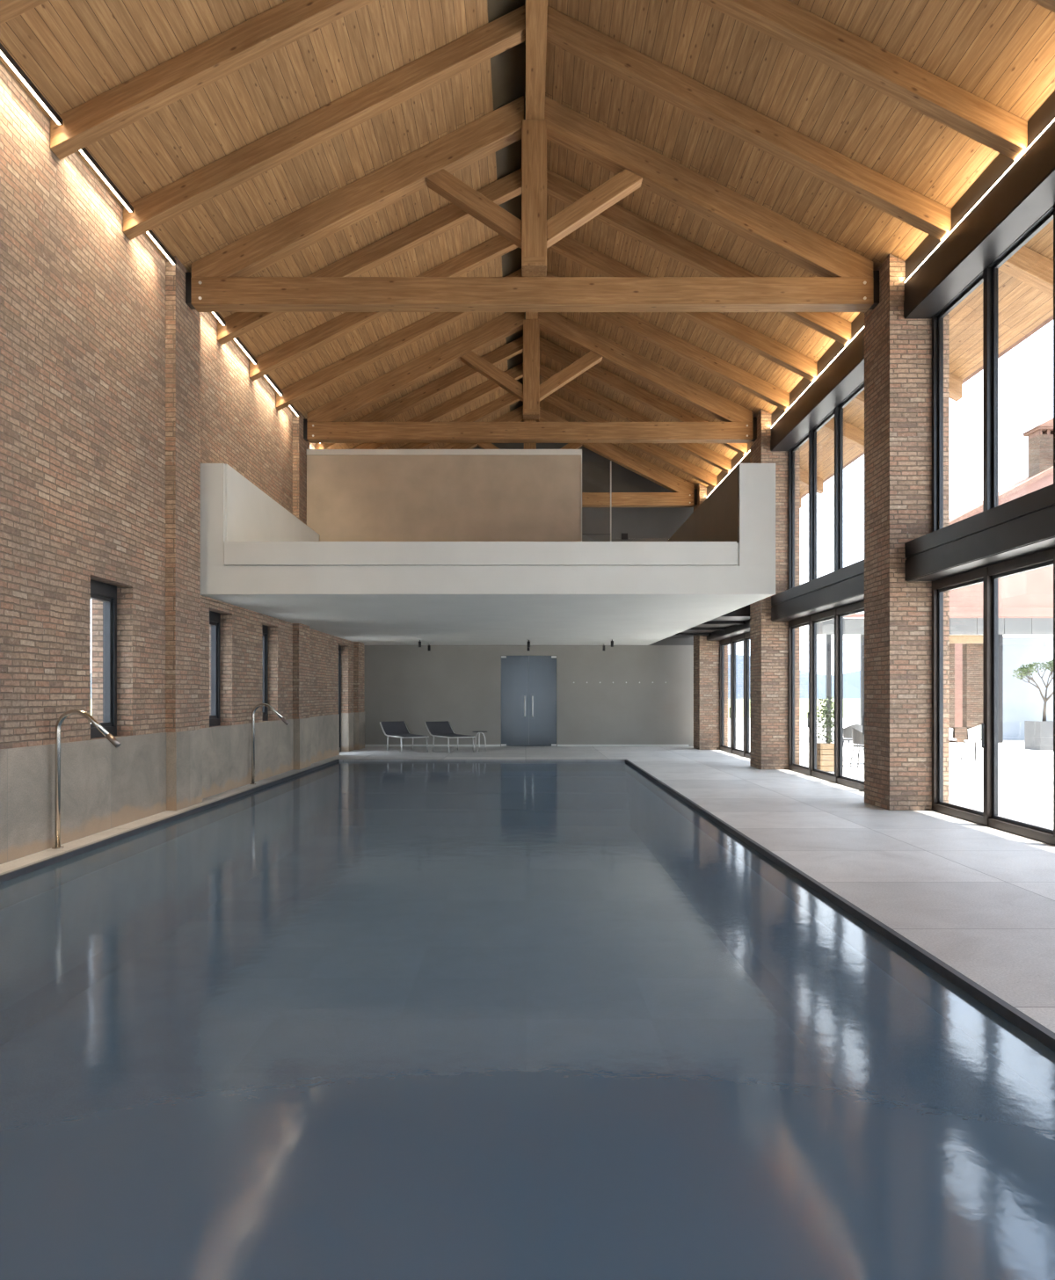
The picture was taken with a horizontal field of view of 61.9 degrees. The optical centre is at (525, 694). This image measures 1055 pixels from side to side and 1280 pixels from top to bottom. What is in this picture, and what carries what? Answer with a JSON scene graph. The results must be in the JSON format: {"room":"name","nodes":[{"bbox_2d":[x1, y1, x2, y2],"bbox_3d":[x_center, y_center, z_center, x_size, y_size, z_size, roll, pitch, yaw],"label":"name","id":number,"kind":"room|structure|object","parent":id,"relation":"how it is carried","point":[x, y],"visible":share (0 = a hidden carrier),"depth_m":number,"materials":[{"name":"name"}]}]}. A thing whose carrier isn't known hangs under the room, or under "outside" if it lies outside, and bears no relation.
{"room":"indoor swimming pool","nodes":[
{"label":"indoor swimming pool","id":0,"kind":"room"},
{"bbox_2d":[0,60,364,749],"bbox_3d":[-5.230,-2.200,12.900,0.520,7.600,29.000,0,0,0],"label":"wall","id":1,"kind":"structure","parent":0,"point":[83,302],"depth_m":10.09,"materials":[{"name":"brick"}]},
{"bbox_2d":[90,579,116,738],"bbox_3d":[-5.230,-0.425,10.580,0.120,1.890,1.076,0,0,0],"label":"window","id":2,"kind":"structure","parent":1,"relation":"in","point":[105,592],"depth_m":11.00,"materials":[{"name":"black metal"}]},
{"bbox_2d":[0,711,364,864],"bbox_3d":[-5.210,1.060,12.900,0.520,1.080,28.400,0,0,0],"label":"wainscot","id":3,"kind":"object","parent":1,"relation":"attached to","point":[104,786],"depth_m":10.63,"materials":[{"name":"concrete"}]},
{"bbox_2d":[165,254,202,810],"bbox_3d":[-4.889,-2.229,12.585,0.159,7.658,0.960,0,0,0],"label":"brick pilaster","id":4,"kind":"object","parent":1,"relation":"attached to","point":[184,733],"visible":0.93,"depth_m":12.34,"materials":[{"name":"brick"}]},
{"bbox_2d":[145,229,176,265],"bbox_3d":[-4.845,-5.946,11.587,0.060,0.057,1.056,0,0,0],"label":"led strip","id":5,"kind":"object","parent":4,"relation":"attached to","point":[150,233],"visible":0.64,"depth_m":11.66,"materials":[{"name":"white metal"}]},
{"bbox_2d":[211,312,225,326],"bbox_3d":[-4.845,-5.946,13.583,0.060,0.057,1.056,0,0,0],"label":"led strip","id":6,"kind":"object","parent":4,"relation":"attached to","point":[217,316],"visible":0.36,"depth_m":13.86,"materials":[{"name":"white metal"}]},
{"bbox_2d":[209,610,220,726],"bbox_3d":[-5.230,-0.425,14.340,0.120,1.890,1.076,0,0,0],"label":"window","id":7,"kind":"structure","parent":1,"relation":"in","point":[214,618],"depth_m":14.76,"materials":[{"name":"black metal"}]},
{"bbox_2d":[262,625,268,720],"bbox_3d":[-5.230,-0.425,17.110,0.120,1.890,1.016,0,0,0],"label":"window","id":8,"kind":"structure","parent":1,"relation":"in","point":[265,628],"depth_m":17.54,"materials":[{"name":"black metal"}]},
{"bbox_2d":[292,410,311,769],"bbox_3d":[-4.889,-2.229,19.200,0.159,7.658,0.960,0,0,0],"label":"brick pilaster","id":9,"kind":"object","parent":1,"relation":"attached to","point":[301,632],"visible":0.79,"depth_m":18.83,"materials":[{"name":"brick"}]},
{"bbox_2d":[288,404,299,416],"bbox_3d":[-4.845,-5.946,18.206,0.060,0.057,1.047,0,0,0],"label":"led strip","id":10,"kind":"object","parent":9,"relation":"attached to","point":[291,406],"visible":0.64,"depth_m":18.36,"materials":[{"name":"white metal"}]},
{"bbox_2d":[338,645,341,751],"bbox_3d":[-5.230,0.115,23.950,0.120,2.970,1.296,0,0,0],"label":"window","id":11,"kind":"structure","parent":1,"relation":"in","point":[339,646],"depth_m":24.53,"materials":[{"name":"black metal"}]},
{"bbox_2d":[353,641,364,749],"bbox_3d":[-4.889,-2.229,25.850,0.159,7.658,0.960,0,0,0],"label":"brick pilaster","id":12,"kind":"object","parent":1,"relation":"attached to","point":[358,646],"visible":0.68,"depth_m":25.39,"materials":[{"name":"brick"}]},
{"bbox_2d":[200,463,775,645],"bbox_3d":[-0.593,-2.510,20.188,8.746,1.980,13.819,0,0,0],"label":"mezzanine balcony","id":13,"kind":"object","parent":1,"relation":"attached to","point":[257,556],"visible":0.93,"depth_m":13.30,"materials":[{"name":"grey paint"}]},
{"bbox_2d":[305,449,581,541],"bbox_3d":[-1.788,-3.840,22.087,6.045,3.080,5.625,0,0,0],"label":"partition wall","id":14,"kind":"structure","parent":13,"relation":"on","point":[353,495],"depth_m":19.30,"materials":[{"name":"beige paint"}]},
{"bbox_2d":[581,460,627,541],"bbox_3d":[2.225,-3.720,19.345,1.970,2.840,0.090,0,0,0],"label":"glass wall","id":15,"kind":"structure","parent":13,"relation":"on","point":[624,536],"depth_m":19.34,"materials":[{"name":"glass"}]},
{"bbox_2d":[669,604,749,637],"bbox_3d":[4.506,-1.890,23.387,1.444,0.420,7.415,0,0,0],"label":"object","id":16,"kind":"object","parent":13,"relation":"attached to","point":[738,616],"visible":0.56,"depth_m":20.95,"materials":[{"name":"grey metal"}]},
{"bbox_2d":[0,0,509,449],"bbox_3d":[-3.515,-6.749,13.000,6.110,3.116,29.200,0,0,0],"label":"ceiling","id":17,"kind":"structure","parent":0,"point":[74,52],"depth_m":10.69,"materials":[{"name":"brown wood"}]},
{"bbox_2d":[0,0,48,24],"bbox_3d":[-2.486,-7.099,7.617,4.961,2.805,0.200,0,0,0],"label":"rafter","id":18,"kind":"object","parent":17,"relation":"attached to","point":[10,10],"visible":1,"depth_m":7.65,"materials":[{"name":"brown wood"}]},
{"bbox_2d":[0,43,62,125],"bbox_3d":[-4.845,-5.946,8.445,0.060,0.057,1.396,0,0,0],"label":"led strip","id":19,"kind":"object","parent":17,"relation":"attached to","point":[3,53],"visible":1,"depth_m":8.56,"materials":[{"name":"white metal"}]},
{"bbox_2d":[79,147,133,212],"bbox_3d":[-4.845,-5.946,10.101,0.060,0.057,1.396,0,0,0],"label":"led strip","id":20,"kind":"object","parent":17,"relation":"attached to","point":[84,152],"visible":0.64,"depth_m":10.13,"materials":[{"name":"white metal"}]},
{"bbox_2d":[50,0,376,159],"bbox_3d":[-2.486,-7.099,9.273,4.961,2.805,0.200,0,0,0],"label":"rafter","id":21,"kind":"object","parent":17,"relation":"attached to","point":[282,25],"visible":1,"depth_m":9.17,"materials":[{"name":"brown wood"}]},
{"bbox_2d":[233,337,257,364],"bbox_3d":[-4.845,-5.946,15.069,0.060,0.057,1.396,0,0,0],"label":"led strip","id":22,"kind":"object","parent":17,"relation":"attached to","point":[237,340],"visible":0.64,"depth_m":15.16,"materials":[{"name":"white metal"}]},
{"bbox_2d":[263,374,283,395],"bbox_3d":[-4.845,-5.946,16.725,0.060,0.057,1.396,0,0,0],"label":"led strip","id":23,"kind":"object","parent":17,"relation":"attached to","point":[266,376],"visible":0.64,"depth_m":16.84,"materials":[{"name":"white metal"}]},
{"bbox_2d":[123,5,525,239],"bbox_3d":[-2.486,-7.099,10.929,4.961,2.805,0.200,0,0,0],"label":"rafter","id":24,"kind":"object","parent":17,"relation":"attached to","point":[507,31],"visible":1,"depth_m":10.83,"materials":[{"name":"brown wood"}]},
{"bbox_2d":[217,167,521,344],"bbox_3d":[-2.486,-7.099,14.241,4.961,2.805,0.200,0,0,0],"label":"rafter","id":25,"kind":"object","parent":17,"relation":"attached to","point":[450,216],"visible":0.58,"depth_m":14.14,"materials":[{"name":"brown wood"}]},
{"bbox_2d":[249,234,517,381],"bbox_3d":[-2.486,-7.099,15.897,4.961,2.805,0.200,0,0,0],"label":"rafter","id":26,"kind":"object","parent":17,"relation":"attached to","point":[498,246],"visible":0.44,"depth_m":15.80,"materials":[{"name":"brown wood"}]},
{"bbox_2d":[276,269,522,410],"bbox_3d":[-2.486,-7.099,17.553,4.961,2.805,0.200,0,0,0],"label":"rafter","id":27,"kind":"object","parent":17,"relation":"attached to","point":[432,323],"visible":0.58,"depth_m":17.45,"materials":[{"name":"brown wood"}]},
{"bbox_2d":[315,335,523,449],"bbox_3d":[-2.486,-7.099,20.865,4.961,2.805,0.200,0,0,0],"label":"rafter","id":28,"kind":"object","parent":17,"relation":"attached to","point":[512,349],"visible":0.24,"depth_m":20.76,"materials":[{"name":"brown wood"}]},
{"bbox_2d":[351,362,523,449],"bbox_3d":[-2.486,-7.099,22.521,4.961,2.805,0.200,0,0,0],"label":"rafter","id":29,"kind":"object","parent":17,"relation":"attached to","point":[488,387],"visible":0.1,"depth_m":22.42,"materials":[{"name":"brown wood"}]},
{"bbox_2d":[397,392,519,449],"bbox_3d":[-2.486,-7.099,24.177,4.961,2.805,0.200,0,0,0],"label":"rafter","id":30,"kind":"object","parent":17,"relation":"attached to","point":[494,406],"visible":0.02,"depth_m":24.08,"materials":[{"name":"brown wood"}]},
{"bbox_2d":[0,746,1054,1032],"bbox_3d":[0.090,1.750,12.900,11.320,0.300,29.000,0,0,0],"label":"floor","id":31,"kind":"structure","parent":0,"point":[978,898],"depth_m":8.91,"materials":[{"name":"stone"}]},
{"bbox_2d":[51,709,121,849],"bbox_3d":[-4.570,0.876,9.150,0.709,1.446,0.110,0,0,0],"label":"spout","id":32,"kind":"object","parent":31,"relation":"on","point":[109,737],"visible":1,"depth_m":9.13,"materials":[{"name":"silver metal"}]},
{"bbox_2d":[0,758,339,883],"bbox_3d":[-4.620,1.744,11.550,0.024,0.293,20.300,0,0,0],"label":"trim","id":33,"kind":"structure","parent":31,"relation":"attached to","point":[25,870],"depth_m":10.27,"materials":[{"name":"stone"}]},
{"bbox_2d":[249,703,290,784],"bbox_3d":[-4.570,0.876,15.700,0.709,1.446,0.110,0,0,0],"label":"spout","id":34,"kind":"object","parent":31,"relation":"on","point":[269,706],"visible":1,"depth_m":15.68,"materials":[{"name":"silver metal"}]},
{"bbox_2d":[379,720,429,753],"bbox_3d":[-3.444,1.191,24.830,0.820,0.818,1.632,0,0,-32],"label":"sun lounger","id":35,"kind":"object","parent":31,"relation":"on","point":[390,729],"visible":1,"depth_m":25.20,"materials":[{"name":"fabric"}]},
{"bbox_2d":[424,720,475,753],"bbox_3d":[-2.154,1.191,24.830,0.820,0.818,1.632,0,0,-32],"label":"sun lounger","id":36,"kind":"object","parent":31,"relation":"on","point":[437,729],"visible":1,"depth_m":25.20,"materials":[{"name":"fabric"}]},
{"bbox_2d":[472,731,487,751],"bbox_3d":[-1.280,1.314,24.600,0.420,0.567,0.420,0,0,0],"label":"side table","id":37,"kind":"object","parent":31,"relation":"on","point":[472,731],"visible":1,"depth_m":24.63,"materials":[{"name":"grey metal"}]},
{"bbox_2d":[339,759,625,761],"bbox_3d":[-1.080,1.751,21.694,7.080,0.278,0.012,0,0,0],"label":"trim","id":38,"kind":"structure","parent":31,"relation":"attached to","point":[339,760],"depth_m":21.69,"materials":[{"name":"black stone"}]},
{"bbox_2d":[0,761,1054,1279],"bbox_3d":[-1.080,1.655,11.550,7.076,0.001,20.296,0,0,0],"label":"pool water","id":39,"kind":"object","parent":31,"relation":"in","point":[340,1020],"visible":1,"depth_m":3.99,"materials":[{"name":"blue liquid"}]},
{"bbox_2d":[693,484,727,749],"bbox_3d":[5.430,-2.242,25.850,0.820,7.684,0.920,0,0,0],"label":"brick pier","id":40,"kind":"object","parent":31,"relation":"on","point":[706,653],"visible":0.29,"depth_m":25.39,"materials":[{"name":"brown brick"}]},
{"bbox_2d":[436,405,697,507],"bbox_3d":[0.095,-7.011,25.848,9.846,2.961,0.345,0,0,0],"label":"roof truss","id":41,"kind":"object","parent":40,"relation":"on","point":[684,494],"visible":0.33,"depth_m":25.73,"materials":[{"name":"brown wood"}]},
{"bbox_2d":[706,443,749,496],"bbox_3d":[5.402,-5.578,22.525,0.376,0.795,5.724,0,0,0],"label":"steel beam","id":42,"kind":"structure","parent":40,"relation":"attached to","point":[738,457],"depth_m":22.13,"materials":[{"name":"brown metal"}]},
{"bbox_2d":[706,450,749,497],"bbox_3d":[5.224,-5.678,22.525,0.016,0.012,5.704,0,0,0],"label":"led strip","id":43,"kind":"object","parent":42,"relation":"attached to","point":[749,451],"visible":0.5,"depth_m":22.46,"materials":[{"name":"white plastic"}]},
{"bbox_2d":[720,632,749,758],"bbox_3d":[5.635,0.020,22.525,0.170,3.156,5.724,0,0,0],"label":"window","id":44,"kind":"structure","parent":31,"relation":"on","point":[745,637],"depth_m":23.86,"materials":[{"name":"brown metal"}]},
{"bbox_2d":[749,409,799,769],"bbox_3d":[5.430,-2.242,19.200,0.820,7.684,0.920,0,0,0],"label":"brick pier","id":45,"kind":"object","parent":31,"relation":"on","point":[768,639],"visible":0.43,"depth_m":18.74,"materials":[{"name":"brown brick"}]},
{"bbox_2d":[303,312,756,443],"bbox_3d":[0.095,-7.011,19.198,9.846,2.961,0.345,0,0,0],"label":"roof truss","id":46,"kind":"object","parent":45,"relation":"on","point":[323,424],"visible":0.97,"depth_m":19.08,"materials":[{"name":"brown wood"}]},
{"bbox_2d":[525,0,547,319],"bbox_3d":[0.130,-8.307,12.900,0.260,0.365,28.380,0,0,0],"label":"ridge beam","id":47,"kind":"structure","parent":46,"relation":"attached to","point":[536,10],"depth_m":11.24,"materials":[{"name":"brown wood"}]},
{"bbox_2d":[706,619,749,640],"bbox_3d":[5.501,-1.830,22.525,0.538,0.540,5.724,0,0,0],"label":"steel beam","id":48,"kind":"structure","parent":45,"relation":"attached to","point":[737,629],"depth_m":22.78,"materials":[{"name":"brown metal"}]},
{"bbox_2d":[788,600,864,791],"bbox_3d":[5.635,0.020,15.893,0.170,3.156,5.689,0,0,0],"label":"glass door","id":49,"kind":"structure","parent":31,"relation":"on","point":[837,614],"depth_m":17.20,"materials":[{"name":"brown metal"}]},
{"bbox_2d":[625,759,1054,1052],"bbox_3d":[2.471,1.744,11.550,0.047,0.293,20.300,0,0,0],"label":"channel","id":50,"kind":"structure","parent":31,"relation":"on","point":[1034,1029],"depth_m":5.67,"materials":[{"name":"stone"}]},
{"bbox_2d":[864,254,949,810],"bbox_3d":[5.430,-2.242,12.585,0.820,7.684,0.920,0,0,0],"label":"brick pier","id":51,"kind":"object","parent":31,"relation":"on","point":[898,350],"visible":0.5,"depth_m":12.13,"materials":[{"name":"brown brick"}]},
{"bbox_2d":[185,95,879,312],"bbox_3d":[0.095,-7.011,12.582,9.846,2.961,0.345,0,0,0],"label":"roof truss","id":52,"kind":"object","parent":51,"relation":"on","point":[847,280],"visible":0.99,"depth_m":12.46,"materials":[{"name":"brown wood"}]},
{"bbox_2d":[770,312,864,450],"bbox_3d":[5.402,-5.578,15.893,0.376,0.795,5.689,0,0,0],"label":"steel beam","id":53,"kind":"structure","parent":51,"relation":"attached to","point":[845,374],"depth_m":15.59,"materials":[{"name":"brown metal"}]},
{"bbox_2d":[770,326,864,428],"bbox_3d":[5.224,-5.678,15.893,0.016,0.012,5.669,0,0,0],"label":"led strip","id":54,"kind":"object","parent":53,"relation":"attached to","point":[863,326],"visible":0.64,"depth_m":15.53,"materials":[{"name":"white plastic"}]},
{"bbox_2d":[770,559,864,621],"bbox_3d":[5.501,-1.830,15.893,0.538,0.540,5.689,0,0,0],"label":"steel beam","id":55,"kind":"structure","parent":51,"relation":"attached to","point":[843,586],"depth_m":15.68,"materials":[{"name":"brown metal"}]},
{"bbox_2d":[788,380,864,589],"bbox_3d":[5.654,-3.702,15.893,0.132,3.196,5.689,0,0,0],"label":"window","id":56,"kind":"structure","parent":55,"relation":"on","point":[837,412],"depth_m":17.22,"materials":[{"name":"black metal"}]},
{"bbox_2d":[905,483,1054,581],"bbox_3d":[5.501,-1.830,9.273,0.538,0.540,5.699,0,0,0],"label":"steel beam","id":57,"kind":"structure","parent":51,"relation":"attached to","point":[1024,525],"depth_m":10.03,"materials":[{"name":"brown metal"}]},
{"bbox_2d":[931,203,1054,531],"bbox_3d":[5.654,-3.702,9.273,0.132,3.196,5.699,0,0,0],"label":"window","id":58,"kind":"structure","parent":57,"relation":"on","point":[989,276],"depth_m":10.66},
{"bbox_2d":[931,547,1054,845],"bbox_3d":[5.635,0.020,9.273,0.170,3.156,5.699,0,0,0],"label":"window","id":59,"kind":"structure","parent":31,"relation":"on","point":[989,576],"depth_m":10.66,"materials":[{"name":"brown metal"}]},
{"bbox_2d":[364,443,693,746],"bbox_3d":[0.315,-3.480,27.250,11.610,10.160,0.300,0,0,0],"label":"wall","id":60,"kind":"structure","parent":0,"point":[460,686],"depth_m":27.10,"materials":[{"name":"beige paint"}]},
{"bbox_2d":[364,744,500,746],"bbox_3d":[-2.870,1.569,27.093,4.180,0.058,0.011,0,0,0],"label":"baseboard","id":61,"kind":"structure","parent":60,"relation":"attached to","point":[365,745],"depth_m":27.09,"materials":[{"name":"grey paint"}]},
{"bbox_2d":[487,0,525,411],"bbox_3d":[-0.170,-8.469,13.000,0.580,0.323,29.200,0,0,0],"label":"ridge beam","id":62,"kind":"structure","parent":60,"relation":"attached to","point":[508,67],"depth_m":12.39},
{"bbox_2d":[501,655,556,746],"bbox_3d":[0.095,0.200,27.220,1.730,2.800,0.340,0,0,0],"label":"door","id":63,"kind":"structure","parent":60,"relation":"in","point":[528,683],"depth_m":27.14,"materials":[{"name":"blue glass"}]},
{"bbox_2d":[557,744,688,746],"bbox_3d":[2.995,1.569,27.093,4.050,0.058,0.011,0,0,0],"label":"baseboard","id":64,"kind":"structure","parent":60,"relation":"attached to","point":[557,745],"depth_m":27.09,"materials":[{"name":"grey paint"}]},
{"bbox_2d":[539,0,1054,496],"bbox_3d":[3.586,-6.835,13.000,6.929,3.529,29.200,0,0,0],"label":"ceiling","id":65,"kind":"structure","parent":0,"point":[1001,53],"depth_m":11.50,"materials":[{"name":"brown wood"}]},
{"bbox_2d":[541,392,716,487],"bbox_3d":[3.647,-6.633,24.177,6.765,3.716,0.200,0,0,0],"label":"rafter","id":66,"kind":"object","parent":65,"relation":"attached to","point":[555,401],"visible":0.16,"depth_m":24.08,"materials":[{"name":"brown wood"}]},
{"bbox_2d":[539,363,800,508],"bbox_3d":[3.647,-6.633,22.521,6.765,3.716,0.200,0,0,0],"label":"rafter","id":67,"kind":"object","parent":65,"relation":"attached to","point":[574,388],"visible":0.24,"depth_m":22.42,"materials":[{"name":"brown wood"}]},
{"bbox_2d":[539,336,822,494],"bbox_3d":[3.647,-6.633,20.865,6.765,3.716,0.200,0,0,0],"label":"rafter","id":68,"kind":"object","parent":65,"relation":"attached to","point":[596,373],"visible":0.56,"depth_m":20.76,"materials":[{"name":"brown wood"}]},
{"bbox_2d":[545,270,864,450],"bbox_3d":[3.647,-6.633,17.553,6.765,3.716,0.200,0,0,0],"label":"rafter","id":69,"kind":"object","parent":65,"relation":"attached to","point":[629,322],"visible":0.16,"depth_m":17.45,"materials":[{"name":"brown wood"}]},
{"bbox_2d":[548,235,864,407],"bbox_3d":[3.647,-6.633,15.897,6.765,3.716,0.200,0,0,0],"label":"rafter","id":70,"kind":"object","parent":65,"relation":"attached to","point":[568,247],"visible":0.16,"depth_m":15.80,"materials":[{"name":"brown wood"}]},
{"bbox_2d":[546,169,962,401],"bbox_3d":[3.647,-6.633,14.241,6.765,3.716,0.200,0,0,0],"label":"rafter","id":71,"kind":"object","parent":65,"relation":"attached to","point":[617,217],"visible":0.46,"depth_m":14.14,"materials":[{"name":"brown wood"}]},
{"bbox_2d":[546,6,1053,297],"bbox_3d":[3.647,-6.633,10.929,6.765,3.716,0.200,0,0,0],"label":"rafter","id":72,"kind":"object","parent":65,"relation":"attached to","point":[585,42],"visible":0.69,"depth_m":10.83,"materials":[{"name":"brown wood"}]},
{"bbox_2d":[698,0,1027,160],"bbox_3d":[3.647,-6.633,9.273,6.765,3.716,0.200,0,0,0],"label":"rafter","id":73,"kind":"object","parent":65,"relation":"attached to","point":[784,21],"visible":1,"depth_m":9.17,"materials":[{"name":"brown wood"}]},
{"bbox_2d":[1030,0,1054,12],"bbox_3d":[3.647,-6.633,7.617,6.765,3.716,0.200,0,0,0],"label":"rafter","id":74,"kind":"object","parent":65,"relation":"attached to","point":[1050,4],"visible":1,"depth_m":7.68,"materials":[{"name":"brown wood"}]},
{"bbox_2d":[800,315,1053,498],"bbox_3d":[0.240,-6.925,13.000,13.820,3.689,29.400,0,0,0],"label":"roof","id":75,"kind":"structure","parent":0,"point":[1050,318],"depth_m":13.07,"materials":[{"name":"ceramic"}]},
{"bbox_3d":[5.430,-2.242,5.960,0.820,7.684,0.920,0,0,0],"label":"brick pier","id":76,"kind":"object","parent":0,"visible":0},
{"bbox_2d":[903,90,1054,319],"bbox_3d":[5.402,-5.578,9.273,0.376,0.795,5.699,0,0,0],"label":"steel beam","id":77,"kind":"structure","parent":76,"relation":"attached to","point":[1026,192],"depth_m":10.05,"materials":[{"name":"brown metal"}]},
{"bbox_2d":[904,118,1054,283],"bbox_3d":[5.224,-5.678,9.273,0.016,0.012,5.679,0,0,0],"label":"led strip","id":78,"kind":"object","parent":77,"relation":"attached to","point":[1049,125],"visible":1,"depth_m":9.96,"materials":[{"name":"white plastic"}]},
{"label":"outside","id":79,"kind":"structure","parent":0,"visible":0},
{"bbox_2d":[90,698,860,718],"bbox_3d":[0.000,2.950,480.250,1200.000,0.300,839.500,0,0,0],"label":"ground","id":80,"kind":"structure","parent":79,"point":[851,707],"depth_m":180.64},
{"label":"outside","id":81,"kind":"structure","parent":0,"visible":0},
{"bbox_2d":[90,654,860,698],"bbox_3d":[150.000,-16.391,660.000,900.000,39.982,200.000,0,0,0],"label":"range","id":82,"kind":"object","parent":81,"point":[851,680],"visible":0.03,"depth_m":599.12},
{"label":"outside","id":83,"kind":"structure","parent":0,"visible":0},
{"bbox_2d":[727,718,1053,829],"bbox_3d":[22.885,1.705,22.500,34.230,0.190,75.000,0,0,0],"label":"paving","id":84,"kind":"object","parent":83,"point":[1025,775],"depth_m":17.99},
{"bbox_2d":[816,694,834,770],"bbox_3d":[6.329,0.800,18.486,0.604,1.590,0.573,0,0,13],"label":"potted shrub","id":85,"kind":"object","parent":84,"relation":"on","point":[825,751],"visible":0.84,"depth_m":18.36,"materials":[{"name":"green plant"}]},
{"bbox_2d":[843,724,864,758],"bbox_3d":[8.300,1.177,22.291,0.563,0.866,0.503,0,0,0],"label":"patio chair","id":86,"kind":"object","parent":84,"relation":"on","point":[847,730],"visible":0.49,"depth_m":22.10,"materials":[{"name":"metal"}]},
{"bbox_2d":[850,727,864,767],"bbox_3d":[7.540,1.177,19.600,0.503,0.866,0.563,0,0,0],"label":"patio chair","id":87,"kind":"object","parent":84,"relation":"on","point":[858,738],"visible":0.71,"depth_m":19.45,"materials":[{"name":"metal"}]},
{"bbox_2d":[800,603,1053,742],"bbox_3d":[14.900,-0.710,30.965,10.800,4.620,4.070,0,0,0],"label":"portico","id":88,"kind":"object","parent":84,"relation":"on","point":[1021,641],"visible":0.48,"depth_m":29.40,"materials":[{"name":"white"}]},
{"bbox_2d":[949,727,959,757],"bbox_3d":[10.741,1.177,22.497,0.503,0.866,0.563,0,0,-20],"label":"patio chair","id":89,"kind":"object","parent":84,"relation":"on","point":[950,729],"visible":0.24,"depth_m":22.24,"materials":[{"name":"white paint"}]},
{"bbox_2d":[960,725,981,760],"bbox_3d":[11.059,1.177,21.603,0.503,0.866,0.563,0,0,-20],"label":"patio chair","id":90,"kind":"object","parent":84,"relation":"on","point":[975,732],"visible":0.56,"depth_m":21.78,"materials":[{"name":"white paint"}]},
{"bbox_2d":[949,418,1053,727],"bbox_3d":[22.600,-4.825,36.400,15.600,12.850,3.000,0,0,0],"label":"neighboring building","id":91,"kind":"structure","parent":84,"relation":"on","point":[1035,586],"depth_m":35.20,"materials":[{"name":"brick"}]},
{"bbox_2d":[1011,659,1053,750],"bbox_3d":[15.182,0.290,25.617,1.806,2.635,1.234,0,0,30],"label":"tree","id":92,"kind":"object","parent":84,"relation":"on","point":[1038,735],"visible":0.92,"depth_m":25.55,"materials":[{"name":"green plant"}]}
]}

